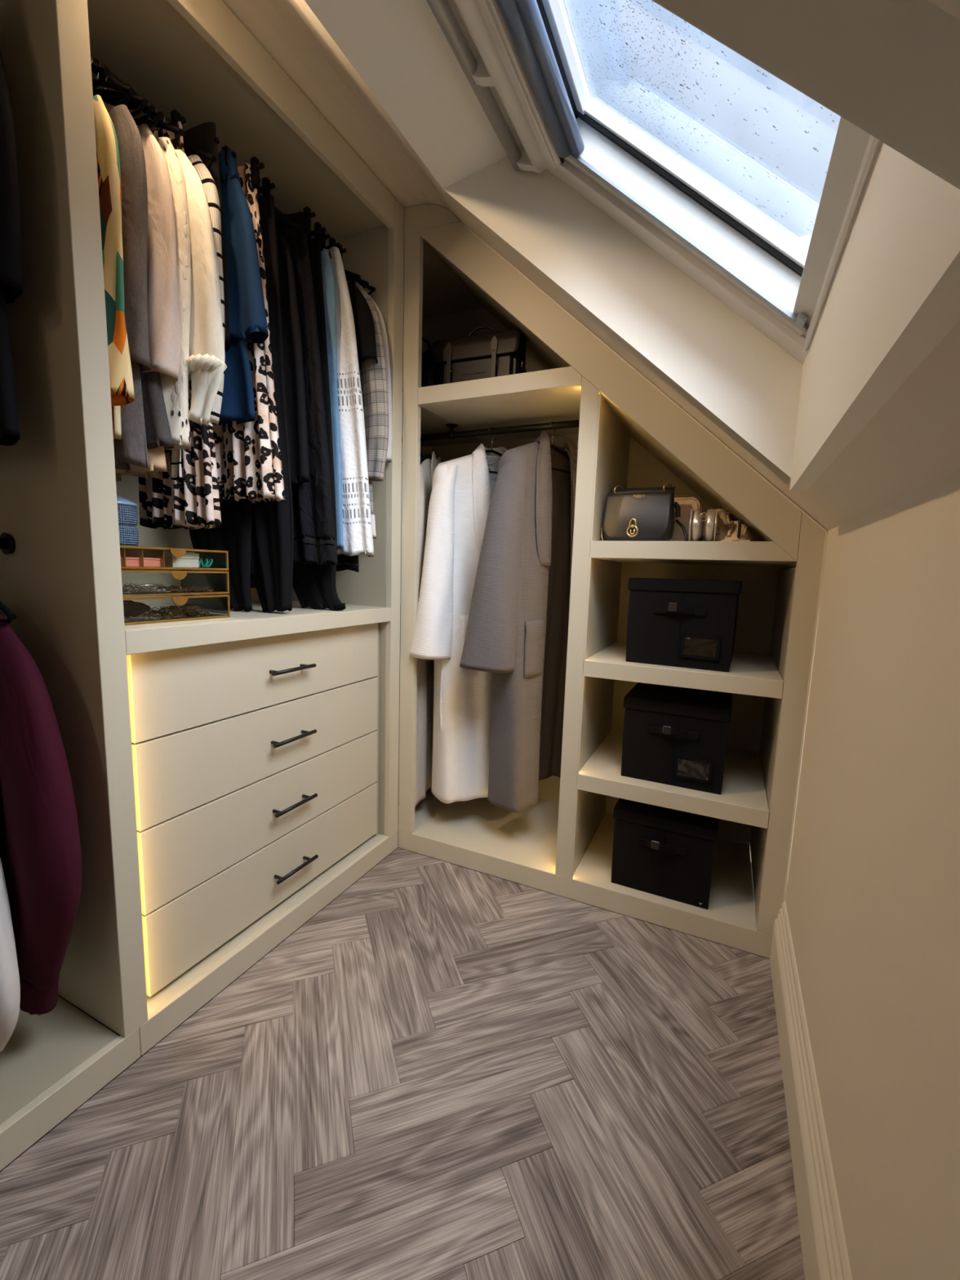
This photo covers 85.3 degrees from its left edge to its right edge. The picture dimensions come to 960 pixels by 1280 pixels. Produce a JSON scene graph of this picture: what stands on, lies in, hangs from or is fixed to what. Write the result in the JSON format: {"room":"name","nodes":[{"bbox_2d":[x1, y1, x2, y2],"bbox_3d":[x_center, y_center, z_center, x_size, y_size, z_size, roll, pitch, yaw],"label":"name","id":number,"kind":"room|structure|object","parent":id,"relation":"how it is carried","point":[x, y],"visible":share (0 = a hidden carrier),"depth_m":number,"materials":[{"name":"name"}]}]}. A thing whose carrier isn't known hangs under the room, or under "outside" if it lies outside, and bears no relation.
{"room":"walk-in closet","nodes":[
{"label":"walk-in closet","id":0,"kind":"room"},
{"bbox_2d":[0,826,804,1279],"bbox_3d":[-0.627,1.077,0.657,2.013,0.060,4.220,5,8,25],"label":"floor","id":1,"kind":"structure","parent":0,"point":[446,1071],"depth_m":1.09,"materials":[{"name":"grey wood"}]},
{"bbox_2d":[0,532,140,1170],"bbox_3d":[-1.309,-0.173,0.573,0.598,2.398,1.351,5,8,25],"label":"wardrobe","id":2,"kind":"object","parent":1,"relation":"on","point":[51,1063],"visible":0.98,"depth_m":1.11,"materials":[{"name":"paint"}]},
{"bbox_2d":[0,600,16,623],"bbox_3d":[-1.079,-0.133,1.091,0.366,0.176,0.012,5,8,25],"label":"clothes hanger","id":3,"kind":"object","parent":2,"relation":"hanging from","point":[11,615],"visible":1,"depth_m":1.03,"materials":[{"name":"plastic"}]},
{"bbox_2d":[0,612,82,1015],"bbox_3d":[-1.024,0.345,1.119,0.522,0.875,0.113,6,9,30],"label":"garment","id":4,"kind":"object","parent":3,"relation":"hanging from","point":[41,854],"visible":0.94,"depth_m":1.00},
{"bbox_3d":[-1.124,-0.122,0.997,0.366,0.176,0.012,5,8,25],"label":"clothes hanger","id":5,"kind":"object","parent":2,"relation":"hanging from","visible":0},
{"bbox_2d":[0,857,20,1052],"bbox_3d":[-1.077,0.367,1.032,0.472,0.879,0.093,5,8,25],"label":"sweatshirt","id":6,"kind":"object","parent":5,"relation":"hanging from","point":[10,985],"visible":1,"depth_m":0.98,"materials":[{"name":"fabric"}]},
{"bbox_2d":[0,0,404,1055],"bbox_3d":[-0.803,-0.299,1.635,0.598,2.398,1.081,5,8,25],"label":"wardrobe","id":7,"kind":"object","parent":1,"relation":"on","point":[233,776],"visible":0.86,"depth_m":1.26,"materials":[{"name":"paint"}]},
{"bbox_2d":[90,62,111,90],"bbox_3d":[-0.909,-1.218,1.108,0.382,0.171,0.012,5,8,25],"label":"clothes hanger","id":8,"kind":"object","parent":7,"relation":"hanging from","point":[104,71],"visible":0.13,"depth_m":1.04,"materials":[{"name":"plastic"}]},
{"bbox_2d":[93,94,134,439],"bbox_3d":[-0.927,-0.829,1.161,0.471,0.753,0.084,5,8,25],"label":"shirt","id":9,"kind":"object","parent":8,"relation":"hanging from","point":[122,387],"visible":0.25,"depth_m":1.06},
{"bbox_2d":[92,78,134,106],"bbox_3d":[-0.889,-1.223,1.150,0.382,0.171,0.012,5,8,25],"label":"clothes hanger","id":10,"kind":"object","parent":7,"relation":"hanging from","point":[130,91],"visible":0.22,"depth_m":1.09,"materials":[{"name":"plastic"}]},
{"bbox_2d":[103,102,151,470],"bbox_3d":[-0.906,-0.791,1.200,0.439,0.779,0.084,5,8,25],"label":"shirt","id":11,"kind":"object","parent":10,"relation":"hanging from","point":[131,449],"visible":0.24,"depth_m":1.10,"materials":[{"name":"fabric"}]},
{"bbox_2d":[140,371,173,448],"bbox_3d":[-0.871,-0.809,1.217,0.375,0.724,0.068,5,8,25],"label":"shirt","id":12,"kind":"object","parent":11,"relation":"attached to","point":[157,430],"visible":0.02,"depth_m":1.19,"materials":[{"name":"fabric"}]},
{"bbox_2d":[90,53,147,117],"bbox_3d":[-0.878,-1.226,1.174,0.382,0.171,0.012,5,8,25],"label":"clothes hanger","id":13,"kind":"object","parent":7,"relation":"hanging from","point":[141,101],"visible":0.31,"depth_m":1.12,"materials":[{"name":"plastic"}]},
{"bbox_2d":[91,57,155,124],"bbox_3d":[-0.871,-1.227,1.189,0.382,0.171,0.012,5,8,25],"label":"clothes hanger","id":14,"kind":"object","parent":7,"relation":"hanging from","point":[150,108],"visible":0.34,"depth_m":1.14,"materials":[{"name":"plastic"}]},
{"bbox_2d":[115,446,167,480],"bbox_3d":[-0.889,-0.789,1.247,0.368,0.774,0.085,5,8,25],"label":"shirt","id":15,"kind":"object","parent":14,"relation":"hanging from","point":[156,456],"visible":0.05,"depth_m":1.22,"materials":[{"name":"fabric"}]},
{"bbox_2d":[99,64,163,128],"bbox_3d":[-0.864,-1.229,1.204,0.382,0.171,0.012,5,8,25],"label":"clothes hanger","id":16,"kind":"object","parent":7,"relation":"hanging from","point":[157,114],"visible":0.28,"depth_m":1.15,"materials":[{"name":"plastic"}]},
{"bbox_2d":[137,123,180,381],"bbox_3d":[-0.875,-0.870,1.250,0.446,0.634,0.078,6,9,28],"label":"shirt","id":17,"kind":"object","parent":16,"relation":"hanging from","point":[163,304],"visible":0.21,"depth_m":1.15,"materials":[{"name":"fabric"}]},
{"bbox_2d":[126,83,184,144],"bbox_3d":[-0.842,-1.234,1.249,0.382,0.171,0.012,5,8,25],"label":"clothes hanger","id":18,"kind":"object","parent":7,"relation":"hanging from","point":[179,131],"visible":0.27,"depth_m":1.19,"materials":[{"name":"plastic"}]},
{"bbox_2d":[155,137,226,449],"bbox_3d":[-0.809,-0.828,1.262,0.463,0.716,0.119,5,8,25],"label":"blouse","id":19,"kind":"object","parent":18,"relation":"hanging from","point":[202,356],"visible":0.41,"depth_m":1.20,"materials":[{"name":"fabric"}]},
{"bbox_2d":[170,415,182,479],"bbox_3d":[-0.749,-0.474,1.288,0.049,0.150,0.008,5,8,25],"label":"strap","id":20,"kind":"object","parent":19,"relation":"hanging from","point":[175,460],"visible":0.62,"depth_m":1.29,"materials":[{"name":"white fabric"}]},
{"bbox_2d":[146,98,186,137],"bbox_3d":[-0.823,-1.259,1.285,0.280,0.131,0.018,5,8,25],"label":"clothes hanger","id":21,"kind":"object","parent":7,"relation":"hanging from","point":[175,116],"visible":0.17,"depth_m":1.23,"materials":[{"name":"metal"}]},
{"bbox_2d":[138,120,222,528],"bbox_3d":[-0.777,-0.761,1.321,0.262,0.941,0.103,5,8,25],"label":"dress","id":22,"kind":"object","parent":21,"relation":"hanging from","point":[192,501],"visible":0.21,"depth_m":1.32,"materials":[{"name":"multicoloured fabric"}]},
{"bbox_2d":[120,545,230,625],"bbox_3d":[-0.833,-0.143,1.320,0.195,0.178,0.308,5,8,25],"label":"box","id":23,"kind":"object","parent":7,"relation":"on","point":[214,602],"visible":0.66,"depth_m":1.37,"materials":[{"name":"gold metal"}]},
{"bbox_2d":[118,524,138,546],"bbox_3d":[-0.886,-0.253,1.267,0.095,0.048,0.095,5,8,25],"label":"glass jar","id":24,"kind":"object","parent":23,"relation":"on","point":[128,535],"visible":0.32,"depth_m":1.25,"materials":[{"name":"blue"}]},
{"bbox_2d":[116,494,137,526],"bbox_3d":[-0.884,-0.321,1.258,0.096,0.088,0.096,5,8,25],"label":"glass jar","id":25,"kind":"object","parent":24,"relation":"on","point":[126,509],"visible":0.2,"depth_m":1.24,"materials":[{"name":"blue"}]},
{"bbox_2d":[120,556,139,566],"bbox_3d":[-0.832,-0.182,1.210,0.061,0.021,0.053,5,8,25],"label":"box","id":26,"kind":"object","parent":23,"relation":"in","point":[130,562],"visible":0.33,"depth_m":1.20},
{"bbox_2d":[123,600,151,617],"bbox_3d":[-0.830,-0.073,1.226,0.051,0.040,0.100,5,8,25],"label":"pouch","id":27,"kind":"object","parent":23,"relation":"in","point":[132,608],"visible":0.54,"depth_m":1.22,"materials":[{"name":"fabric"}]},
{"bbox_2d":[124,613,160,621],"bbox_3d":[-0.845,-0.057,1.242,0.118,0.018,0.126,5,8,25],"label":"silver jewellery","id":28,"kind":"object","parent":23,"relation":"in","point":[139,617],"visible":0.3,"depth_m":1.25,"materials":[{"name":"metal"}]},
{"bbox_2d":[128,583,164,592],"bbox_3d":[-0.814,-0.127,1.273,0.052,0.024,0.080,5,8,25],"label":"bangle","id":29,"kind":"object","parent":23,"relation":"in","point":[161,586],"visible":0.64,"depth_m":1.26,"materials":[{"name":"metal"}]},
{"bbox_2d":[122,582,171,593],"bbox_3d":[-0.835,-0.125,1.246,0.114,0.026,0.148,6,9,31],"label":"silver jewellery","id":30,"kind":"object","parent":23,"relation":"in","point":[151,589],"visible":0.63,"depth_m":1.25,"materials":[{"name":"metal"}]},
{"bbox_2d":[143,557,160,567],"bbox_3d":[-0.808,-0.188,1.260,0.061,0.021,0.053,5,8,25],"label":"box","id":31,"kind":"object","parent":23,"relation":"in","point":[153,562],"visible":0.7,"depth_m":1.25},
{"bbox_2d":[139,604,211,618],"bbox_3d":[-0.789,-0.076,1.355,0.119,0.030,0.158,5,8,25],"label":"gilt jewellery","id":32,"kind":"object","parent":23,"relation":"in","point":[174,611],"visible":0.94,"depth_m":1.33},
{"bbox_2d":[164,551,199,568],"bbox_3d":[-0.774,-0.205,1.338,0.062,0.037,0.074,5,8,25],"label":"box","id":33,"kind":"object","parent":23,"relation":"in","point":[192,559],"visible":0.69,"depth_m":1.32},
{"bbox_2d":[155,585,213,592],"bbox_3d":[-0.780,-0.135,1.363,0.114,0.017,0.127,5,8,25],"label":"gilt jewellery","id":34,"kind":"object","parent":23,"relation":"in","point":[173,588],"visible":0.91,"depth_m":1.35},
{"bbox_2d":[198,558,213,567],"bbox_3d":[-0.744,-0.206,1.393,0.047,0.025,0.066,5,8,25],"label":"tie","id":35,"kind":"object","parent":23,"relation":"in","point":[207,563],"visible":0.6,"depth_m":1.39,"materials":[{"name":"fabric"}]},
{"bbox_2d":[161,111,216,168],"bbox_3d":[-0.807,-1.243,1.323,0.382,0.171,0.012,5,8,25],"label":"clothes hanger","id":36,"kind":"object","parent":7,"relation":"hanging from","point":[211,158],"visible":0.34,"depth_m":1.26,"materials":[{"name":"plastic"}]},
{"bbox_2d":[186,154,224,425],"bbox_3d":[-0.799,-0.887,1.362,0.372,0.645,0.063,5,8,25],"label":"jumper","id":37,"kind":"object","parent":36,"relation":"hanging from","point":[207,181],"visible":0.12,"depth_m":1.26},
{"bbox_2d":[213,137,219,144],"bbox_3d":[-0.792,-1.267,1.351,0.320,0.131,0.018,5,8,25],"label":"clothes hanger","id":38,"kind":"object","parent":7,"relation":"hanging from","point":[215,140],"visible":0.09,"depth_m":1.28,"materials":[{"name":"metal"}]},
{"bbox_2d":[182,121,230,351],"bbox_3d":[-0.797,-1.028,1.380,0.360,0.519,0.064,5,8,25],"label":"shirt","id":39,"kind":"object","parent":38,"relation":"hanging from","point":[200,137],"visible":0.17,"depth_m":1.30,"materials":[{"name":"white fabric"}]},
{"bbox_2d":[221,145,235,179],"bbox_3d":[-0.771,-1.272,1.394,0.320,0.131,0.018,5,8,25],"label":"clothes hanger","id":40,"kind":"object","parent":7,"relation":"hanging from","point":[225,148],"visible":0.09,"depth_m":1.33,"materials":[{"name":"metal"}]},
{"bbox_2d":[217,148,268,424],"bbox_3d":[-0.735,-0.930,1.417,0.414,0.660,0.100,5,8,25],"label":"garment","id":41,"kind":"object","parent":40,"relation":"hanging from","point":[246,308],"visible":0.23,"depth_m":1.35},
{"bbox_2d":[249,156,264,188],"bbox_3d":[-0.748,-1.278,1.444,0.400,0.131,0.018,5,8,25],"label":"clothes hanger","id":42,"kind":"object","parent":7,"relation":"hanging from","point":[255,168],"visible":0.13,"depth_m":1.37,"materials":[{"name":"plastic"}]},
{"bbox_2d":[212,163,285,503],"bbox_3d":[-0.721,-0.834,1.482,0.376,0.867,0.106,5,8,25],"label":"dress","id":43,"kind":"object","parent":42,"relation":"hanging from","point":[248,454],"visible":0.27,"depth_m":1.45,"materials":[{"name":"fabric"}]},
{"bbox_2d":[124,600,391,654],"bbox_3d":[-0.804,-0.070,1.659,0.580,0.053,0.966,5,8,25],"label":"countertop","id":44,"kind":"structure","parent":7,"relation":"on","point":[242,624],"depth_m":1.40,"materials":[{"name":"paint"}]},
{"bbox_2d":[257,177,275,201],"bbox_3d":[-0.720,-1.284,1.502,0.340,0.131,0.018,5,8,25],"label":"clothes hanger","id":45,"kind":"object","parent":7,"relation":"hanging from","point":[267,186],"visible":0.18,"depth_m":1.44,"materials":[{"name":"plastic"}]},
{"bbox_2d":[250,195,293,612],"bbox_3d":[-0.692,-0.662,1.560,0.324,1.155,0.062,5,8,26],"label":"trousers","id":46,"kind":"object","parent":7,"relation":"on","point":[272,523],"visible":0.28,"depth_m":1.53,"materials":[{"name":"fabric"}]},
{"bbox_2d":[284,213,325,247],"bbox_3d":[-0.633,-1.306,1.683,0.340,0.131,0.018,5,8,25],"label":"clothes hanger","id":47,"kind":"object","parent":7,"relation":"hanging from","point":[317,233],"visible":0.28,"depth_m":1.62,"materials":[{"name":"plastic"}]},
{"bbox_2d":[275,211,337,564],"bbox_3d":[-0.619,-0.770,1.664,0.397,1.044,0.104,5,8,25],"label":"trousers","id":48,"kind":"object","parent":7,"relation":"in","point":[313,531],"visible":0.27,"depth_m":1.61,"materials":[{"name":"fabric"}]},
{"bbox_2d":[302,206,315,234],"bbox_3d":[-0.662,-1.299,1.623,0.380,0.131,0.018,5,8,25],"label":"clothes hanger","id":49,"kind":"object","parent":7,"relation":"hanging from","point":[308,215],"visible":0.16,"depth_m":1.55,"materials":[{"name":"plastic"}]},
{"bbox_2d":[292,240,346,610],"bbox_3d":[-0.593,-0.683,1.739,0.358,1.155,0.053,6,8,26],"label":"trousers","id":50,"kind":"object","parent":7,"relation":"on","point":[314,586],"visible":0.3,"depth_m":1.72,"materials":[{"name":"fabric"}]},
{"bbox_2d":[307,231,330,251],"bbox_3d":[-0.621,-1.309,1.710,0.320,0.131,0.018,5,8,25],"label":"clothes hanger","id":51,"kind":"object","parent":7,"relation":"hanging from","point":[324,236],"visible":0.09,"depth_m":1.65,"materials":[{"name":"plastic"}]},
{"bbox_2d":[320,248,343,549],"bbox_3d":[-0.591,-0.782,1.759,0.320,0.944,0.047,5,8,25],"label":"jeans","id":52,"kind":"object","parent":51,"relation":"hanging from","point":[328,280],"visible":0.13,"depth_m":1.69,"materials":[{"name":"fabric"}]},
{"bbox_2d":[311,236,346,258],"bbox_3d":[-0.587,-1.318,1.782,0.320,0.131,0.018,5,8,25],"label":"clothes hanger","id":53,"kind":"object","parent":7,"relation":"hanging from","point":[344,250],"visible":0.07,"depth_m":1.72,"materials":[{"name":"plastic"}]},
{"bbox_2d":[336,373,359,572],"bbox_3d":[-0.552,-0.749,1.832,0.314,1.006,0.046,5,8,25],"label":"jeans","id":54,"kind":"object","parent":53,"relation":"hanging from","point":[344,562],"visible":0.06,"depth_m":1.82,"materials":[{"name":"fabric"}]},
{"bbox_2d":[325,237,340,258],"bbox_3d":[-0.600,-1.314,1.753,0.320,0.131,0.018,5,8,25],"label":"clothes hanger","id":55,"kind":"object","parent":7,"relation":"hanging from","point":[331,241],"visible":0.11,"depth_m":1.69,"materials":[{"name":"plastic"}]},
{"bbox_2d":[325,246,373,556],"bbox_3d":[-0.541,-0.788,1.788,0.420,0.987,0.093,5,8,25],"label":"dress","id":56,"kind":"object","parent":55,"relation":"hanging from","point":[357,537],"visible":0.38,"depth_m":1.73,"materials":[{"name":"white fabric"}]},
{"bbox_2d":[344,269,360,283],"bbox_3d":[-0.572,-1.302,1.817,0.382,0.171,0.012,5,8,25],"label":"clothes hanger","id":57,"kind":"object","parent":7,"relation":"hanging from","point":[356,276],"visible":0.19,"depth_m":1.75,"materials":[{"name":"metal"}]},
{"bbox_2d":[346,281,377,404],"bbox_3d":[-0.583,-0.943,1.867,0.531,0.634,0.074,5,8,25],"label":"black tee","id":58,"kind":"object","parent":57,"relation":"hanging from","point":[362,316],"visible":0.12,"depth_m":1.74,"materials":[{"name":"fabric"}]},
{"bbox_2d":[345,273,368,288],"bbox_3d":[-0.553,-1.306,1.857,0.382,0.171,0.012,5,8,25],"label":"clothes hanger","id":59,"kind":"object","parent":7,"relation":"hanging from","point":[365,283],"visible":0.14,"depth_m":1.79,"materials":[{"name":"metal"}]},
{"bbox_2d":[346,277,375,294],"bbox_3d":[-0.537,-1.310,1.891,0.382,0.171,0.012,5,8,25],"label":"clothes hanger","id":60,"kind":"object","parent":7,"relation":"hanging from","point":[372,289],"visible":0.13,"depth_m":1.83,"materials":[{"name":"plastic"}]},
{"bbox_2d":[366,291,392,462],"bbox_3d":[-0.507,-0.948,1.921,0.438,0.634,0.041,5,8,25],"label":"shirt","id":61,"kind":"object","parent":60,"relation":"hanging from","point":[388,459],"visible":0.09,"depth_m":1.83,"materials":[{"name":"fabric"}]},
{"bbox_2d":[354,281,388,538],"bbox_3d":[-0.515,-0.823,1.897,0.444,0.894,0.067,5,8,25],"label":"checked shirt","id":62,"kind":"object","parent":7,"relation":"in","point":[373,376],"visible":0.23,"depth_m":1.80,"materials":[{"name":"grey fabric"}]},
{"bbox_3d":[-0.691,-1.272,1.566,0.382,0.171,0.012,5,8,25],"label":"clothes hanger","id":63,"kind":"object","parent":7,"relation":"hanging from","visible":0},
{"bbox_2d":[276,231,310,485],"bbox_3d":[-0.683,-0.855,1.613,0.377,0.768,0.069,5,8,25],"label":"black long top","id":64,"kind":"object","parent":63,"relation":"hanging from","point":[294,376],"visible":0.2,"depth_m":1.55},
{"bbox_2d":[397,204,827,958],"bbox_3d":[0.166,-0.329,2.082,1.970,2.399,0.640,5,8,25],"label":"wardrobe","id":65,"kind":"object","parent":1,"relation":"on","point":[624,431],"visible":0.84,"depth_m":1.80,"materials":[{"name":"paint"}]},
{"bbox_2d":[402,336,436,392],"bbox_3d":[-0.264,-1.113,2.174,0.219,0.316,0.145,5,8,25],"label":"bag","id":66,"kind":"object","parent":65,"relation":"on","point":[428,368],"visible":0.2,"depth_m":2.11,"materials":[{"name":"leather"}]},
{"bbox_2d":[420,433,423,458],"bbox_3d":[-0.249,-0.786,2.228,0.013,0.181,0.386,3,8,9],"label":"clothes hanger","id":67,"kind":"object","parent":65,"relation":"hanging from","point":[421,455],"visible":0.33,"depth_m":2.22,"materials":[{"name":"metal"}]},
{"bbox_2d":[400,515,401,603],"bbox_3d":[-0.271,-0.023,2.330,0.081,1.489,0.531,3,8,9],"label":"cardigan","id":68,"kind":"object","parent":67,"relation":"hanging from","point":[401,516],"visible":0.02,"depth_m":2.02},
{"bbox_2d":[420,432,431,463],"bbox_3d":[-0.210,-0.783,2.210,0.013,0.181,0.386,3,8,9],"label":"clothes hanger","id":69,"kind":"object","parent":65,"relation":"hanging from","point":[424,457],"visible":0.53,"depth_m":2.16,"materials":[{"name":"metal"}]},
{"bbox_2d":[414,451,440,806],"bbox_3d":[-0.235,-0.054,2.306,0.080,1.479,0.531,3,8,9],"label":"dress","id":70,"kind":"object","parent":69,"relation":"hanging from","point":[425,668],"visible":0.27,"depth_m":2.19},
{"bbox_2d":[401,392,483,448],"bbox_3d":[-0.388,-0.945,2.301,0.645,0.058,0.554,5,8,25],"label":"shelf","id":71,"kind":"object","parent":65,"relation":"attached to","point":[431,421],"depth_m":2.25,"materials":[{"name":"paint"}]},
{"bbox_2d":[409,443,507,803],"bbox_3d":[0.012,-0.068,2.175,0.657,1.438,0.201,-3,9,-30],"label":"coat","id":72,"kind":"object","parent":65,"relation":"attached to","point":[463,487],"visible":0.44,"depth_m":2.04,"materials":[{"name":"fabric"}]},
{"bbox_2d":[446,426,502,473],"bbox_3d":[0.047,-0.761,2.090,0.406,0.176,0.013,-3,9,-30],"label":"clothes hanger","id":73,"kind":"object","parent":65,"relation":"hanging from","point":[491,450],"visible":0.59,"depth_m":2.08,"materials":[{"name":"metal"}]},
{"bbox_2d":[431,324,528,385],"bbox_3d":[0.024,-1.071,2.021,0.426,0.296,0.132,5,8,22],"label":"satchel","id":74,"kind":"object","parent":65,"relation":"on","point":[500,353],"visible":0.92,"depth_m":1.98,"materials":[{"name":"black leather"}]},
{"bbox_2d":[417,366,582,441],"bbox_3d":[0.171,-0.891,2.027,0.604,0.058,0.580,5,8,25],"label":"shelf","id":75,"kind":"object","parent":65,"relation":"attached to","point":[544,396],"depth_m":1.86,"materials":[{"name":"paint"}]},
{"bbox_2d":[550,421,570,473],"bbox_3d":[0.274,-0.740,1.984,0.406,0.176,0.014,-4,10,-39],"label":"clothes hanger","id":76,"kind":"object","parent":65,"relation":"hanging from","point":[555,448],"visible":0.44,"depth_m":2.01,"materials":[{"name":"metal"}]},
{"bbox_2d":[459,431,577,813],"bbox_3d":[0.239,-0.072,2.055,0.744,1.432,0.184,-5,10,-40],"label":"coat","id":77,"kind":"object","parent":76,"relation":"hanging from","point":[517,632],"visible":0.75,"depth_m":1.94,"materials":[{"name":"fabric"}]},
{"bbox_2d":[600,482,688,541],"bbox_3d":[0.543,-0.418,1.721,0.287,0.190,0.114,6,9,29],"label":"handbag","id":78,"kind":"object","parent":65,"relation":"on","point":[643,513],"visible":0.98,"depth_m":1.69,"materials":[{"name":"black leather"}]},
{"bbox_2d":[611,798,719,909],"bbox_3d":[0.677,0.707,1.890,0.327,0.277,0.405,5,8,25],"label":"storage box","id":79,"kind":"object","parent":65,"relation":"on","point":[668,853],"visible":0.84,"depth_m":1.74,"materials":[{"name":"black fabric"}]},
{"bbox_2d":[576,729,768,828],"bbox_3d":[0.718,0.479,1.929,0.580,0.055,0.580,5,8,25],"label":"shelf","id":80,"kind":"object","parent":65,"relation":"attached to","point":[744,798],"depth_m":1.72,"materials":[{"name":"paint"}]},
{"bbox_2d":[621,682,732,795],"bbox_3d":[0.700,0.322,1.848,0.327,0.277,0.405,5,8,25],"label":"storage box","id":81,"kind":"object","parent":65,"relation":"on","point":[673,735],"visible":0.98,"depth_m":1.70,"materials":[{"name":"black fabric"}]},
{"bbox_2d":[582,641,783,698],"bbox_3d":[0.730,0.088,1.877,0.580,0.054,0.580,5,8,25],"label":"shelf","id":82,"kind":"object","parent":65,"relation":"attached to","point":[753,671],"depth_m":1.65,"materials":[{"name":"paint"}]},
{"bbox_2d":[625,577,742,672],"bbox_3d":[0.705,-0.069,1.796,0.327,0.277,0.405,6,9,27],"label":"storage box","id":83,"kind":"object","parent":65,"relation":"on","point":[682,623],"visible":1,"depth_m":1.64,"materials":[{"name":"black fabric"}]},
{"bbox_2d":[669,494,702,541],"bbox_3d":[0.664,-0.410,1.786,0.170,0.169,0.063,6,9,31],"label":"handbag","id":84,"kind":"object","parent":65,"relation":"on","point":[686,504],"visible":0.26,"depth_m":1.74,"materials":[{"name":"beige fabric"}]},
{"bbox_2d":[589,540,795,565],"bbox_3d":[0.741,-0.300,1.825,0.578,0.054,0.580,5,8,25],"label":"shelf","id":85,"kind":"object","parent":65,"relation":"attached to","point":[764,553],"depth_m":1.58,"materials":[{"name":"paint"}]},
{"bbox_2d":[688,508,703,541],"bbox_3d":[0.708,-0.368,1.705,0.047,0.104,0.234,5,8,23],"label":"shoe","id":86,"kind":"object","parent":65,"relation":"on","point":[695,525],"visible":0.79,"depth_m":1.62,"materials":[{"name":"leather"}]},
{"bbox_2d":[698,508,718,541],"bbox_3d":[0.739,-0.365,1.690,0.058,0.104,0.234,5,8,23],"label":"shoe","id":87,"kind":"object","parent":65,"relation":"on","point":[710,524],"visible":0.84,"depth_m":1.60,"materials":[{"name":"leather"}]},
{"bbox_2d":[706,508,730,541],"bbox_3d":[0.797,-0.375,1.729,0.080,0.122,0.244,4,8,17],"label":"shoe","id":88,"kind":"object","parent":65,"relation":"on","point":[723,516],"visible":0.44,"depth_m":1.70,"materials":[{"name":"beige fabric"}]},
{"bbox_2d":[720,519,752,541],"bbox_3d":[0.812,-0.338,1.637,0.080,0.074,0.244,6,9,29],"label":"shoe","id":89,"kind":"object","parent":65,"relation":"on","point":[739,531],"visible":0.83,"depth_m":1.56,"materials":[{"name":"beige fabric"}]},
{"bbox_2d":[222,0,959,559],"bbox_3d":[-0.512,-0.753,0.386,2.143,1.358,4.220,5,8,25],"label":"ceiling","id":90,"kind":"structure","parent":0,"point":[913,441],"depth_m":1.17,"materials":[{"name":"paint"}]},
{"bbox_2d":[304,0,507,189],"bbox_3d":[-0.183,-1.309,1.003,0.315,0.101,1.023,5,8,25],"label":"shaft","id":91,"kind":"object","parent":90,"relation":"attached to","point":[399,49],"visible":0.6,"depth_m":1.21,"materials":[{"name":"paint"}]},
{"bbox_2d":[443,156,803,483],"bbox_3d":[0.392,-0.988,1.387,1.288,1.137,0.091,5,8,25],"label":"shaft","id":92,"kind":"object","parent":90,"relation":"attached to","point":[739,374],"visible":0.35,"depth_m":1.33,"materials":[{"name":"paint"}]},
{"bbox_2d":[426,0,882,364],"bbox_3d":[0.251,-0.986,0.835,0.850,0.791,1.083,5,8,25],"label":"window","id":93,"kind":"structure","parent":90,"relation":"attached to","point":[522,61],"depth_m":1.11,"materials":[{"name":"white paint"}]},
{"bbox_2d":[789,142,959,491],"bbox_3d":[0.550,-0.470,0.754,0.051,0.347,1.023,5,8,25],"label":"shaft","id":94,"kind":"object","parent":90,"relation":"attached to","point":[894,295],"visible":0.78,"depth_m":0.55,"materials":[{"name":"paint"}]},
{"bbox_2d":[651,0,959,189],"bbox_3d":[-0.083,-0.870,0.388,1.288,1.137,0.091,5,8,25],"label":"ceiling","id":95,"kind":"structure","parent":0,"point":[908,48],"depth_m":0.31,"materials":[{"name":"paint"}]},
{"bbox_2d":[785,468,959,1279],"bbox_3d":[0.205,0.555,-0.146,0.120,1.358,3.600,5,8,25],"label":"wall","id":96,"kind":"structure","parent":0,"point":[873,895],"depth_m":0.71,"materials":[{"name":"paint"}]},
{"bbox_2d":[769,900,852,1279],"bbox_3d":[0.125,1.063,-0.048,0.022,0.200,3.599,5,8,25],"label":"baseboard","id":97,"kind":"structure","parent":96,"relation":"attached to","point":[824,1253],"depth_m":0.97,"materials":[{"name":"paint"}]},
{"bbox_3d":[-1.027,-1.176,0.959,0.400,0.131,0.018,5,8,25],"label":"clothes hanger","id":98,"kind":"object","parent":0,"visible":0},
{"bbox_2d":[0,53,22,445],"bbox_3d":[-0.980,-0.762,0.985,0.385,0.764,0.070,6,9,29],"label":"shirt","id":99,"kind":"object","parent":98,"relation":"hanging from","point":[11,252],"visible":1,"depth_m":0.91,"materials":[{"name":"fabric"}]},
{"bbox_3d":[-0.733,-1.281,1.473,0.300,0.131,0.018,5,8,25],"label":"clothes hanger","id":100,"kind":"object","parent":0,"visible":0},
{"bbox_2d":[189,498,252,611],"bbox_3d":[-0.783,-0.666,1.568,0.305,1.155,0.042,5,8,25],"label":"trousers","id":101,"kind":"object","parent":100,"relation":"hanging from","point":[234,535],"visible":0.2,"depth_m":1.59,"materials":[{"name":"fabric"}]},
{"label":"clothes hanger","id":102,"kind":"object","parent":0,"visible":0},
{"bbox_2d":[398,465,402,786],"bbox_3d":[-0.312,-0.037,2.347,0.080,1.469,0.534,3,8,9],"label":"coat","id":103,"kind":"object","parent":102,"relation":"hanging from","point":[402,465],"visible":0.02,"depth_m":2.19,"materials":[{"name":"fabric"}]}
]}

